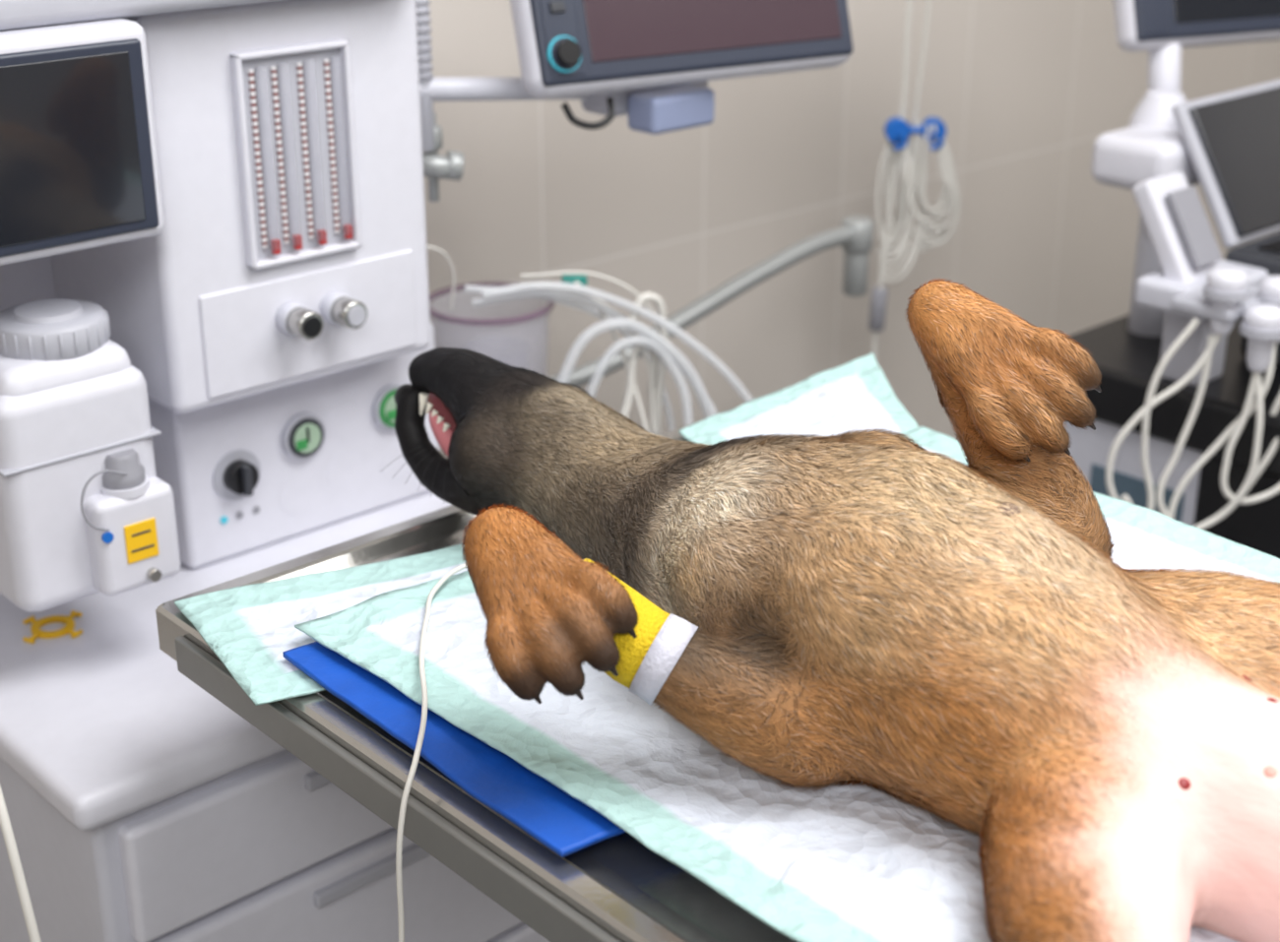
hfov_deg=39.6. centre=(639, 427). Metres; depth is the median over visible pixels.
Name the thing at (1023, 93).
wall
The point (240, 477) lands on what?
knob
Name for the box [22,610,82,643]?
adapter
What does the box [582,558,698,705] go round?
bandage
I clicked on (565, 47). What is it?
patient monitor
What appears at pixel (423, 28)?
hose
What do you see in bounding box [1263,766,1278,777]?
nipple
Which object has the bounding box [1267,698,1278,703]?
nipple
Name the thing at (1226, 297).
cables
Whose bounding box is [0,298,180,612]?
canister
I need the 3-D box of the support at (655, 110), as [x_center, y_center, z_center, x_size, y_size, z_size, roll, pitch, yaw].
[-0.103,-0.366,1.995,0.461,0.083,0.126,-14,25,-32]
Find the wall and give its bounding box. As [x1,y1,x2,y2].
[423,0,1279,458]
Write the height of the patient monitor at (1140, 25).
0.294 m
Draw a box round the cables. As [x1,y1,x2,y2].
[1105,265,1279,529]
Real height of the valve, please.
0.119 m
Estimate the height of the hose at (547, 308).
0.248 m
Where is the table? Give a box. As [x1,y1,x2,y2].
[155,420,796,941]
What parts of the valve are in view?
steel stem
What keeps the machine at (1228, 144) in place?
on the floor
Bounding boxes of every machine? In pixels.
[0,0,549,941]
[1062,42,1279,559]
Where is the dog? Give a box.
[381,276,1279,941]
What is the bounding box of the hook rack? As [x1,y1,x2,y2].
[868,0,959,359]
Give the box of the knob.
[223,459,258,495]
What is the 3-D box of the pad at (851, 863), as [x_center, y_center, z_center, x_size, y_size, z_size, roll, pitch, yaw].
[0.303,0.191,1.227,0.673,0.011,0.933,-18,28,-39]
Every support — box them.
[419,76,714,134]
[549,215,874,386]
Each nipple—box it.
[1178,777,1190,789]
[1241,674,1252,682]
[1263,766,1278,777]
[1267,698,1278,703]
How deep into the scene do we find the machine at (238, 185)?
1.66 m
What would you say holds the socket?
attached to the support at (855, 237)
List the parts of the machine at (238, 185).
panel, screen glass, screen frame, switch dish, panel, flowmeter frame, drawer, flowmeter frame, panel, flowmeter frame, flow knob, knob plate, drawer handle, drawer, flow knob, flowmeter frame, drawer handle, drawer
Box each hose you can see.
[0,785,41,941]
[415,0,433,87]
[426,246,555,325]
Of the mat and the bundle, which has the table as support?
the mat
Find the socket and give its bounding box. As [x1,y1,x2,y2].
[840,215,874,296]
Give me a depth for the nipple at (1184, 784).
0.96 m
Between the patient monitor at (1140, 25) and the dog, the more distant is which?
the patient monitor at (1140, 25)
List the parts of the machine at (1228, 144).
panel, post, display glass, panel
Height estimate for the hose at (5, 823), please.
0.984 m
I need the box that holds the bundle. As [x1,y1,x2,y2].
[463,270,753,436]
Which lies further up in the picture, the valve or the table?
the valve
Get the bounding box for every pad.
[174,544,467,705]
[294,426,1279,941]
[678,352,918,445]
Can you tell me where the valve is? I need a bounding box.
[420,94,464,201]
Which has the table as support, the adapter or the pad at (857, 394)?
the pad at (857, 394)
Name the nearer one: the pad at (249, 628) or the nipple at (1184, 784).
the nipple at (1184, 784)
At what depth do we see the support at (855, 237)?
2.42 m
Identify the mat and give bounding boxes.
[282,641,625,856]
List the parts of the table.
rail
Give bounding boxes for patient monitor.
[510,0,853,99]
[1113,0,1279,52]
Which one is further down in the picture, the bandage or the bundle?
the bandage
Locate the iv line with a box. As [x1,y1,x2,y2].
[395,563,467,941]
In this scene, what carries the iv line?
hanging from the table

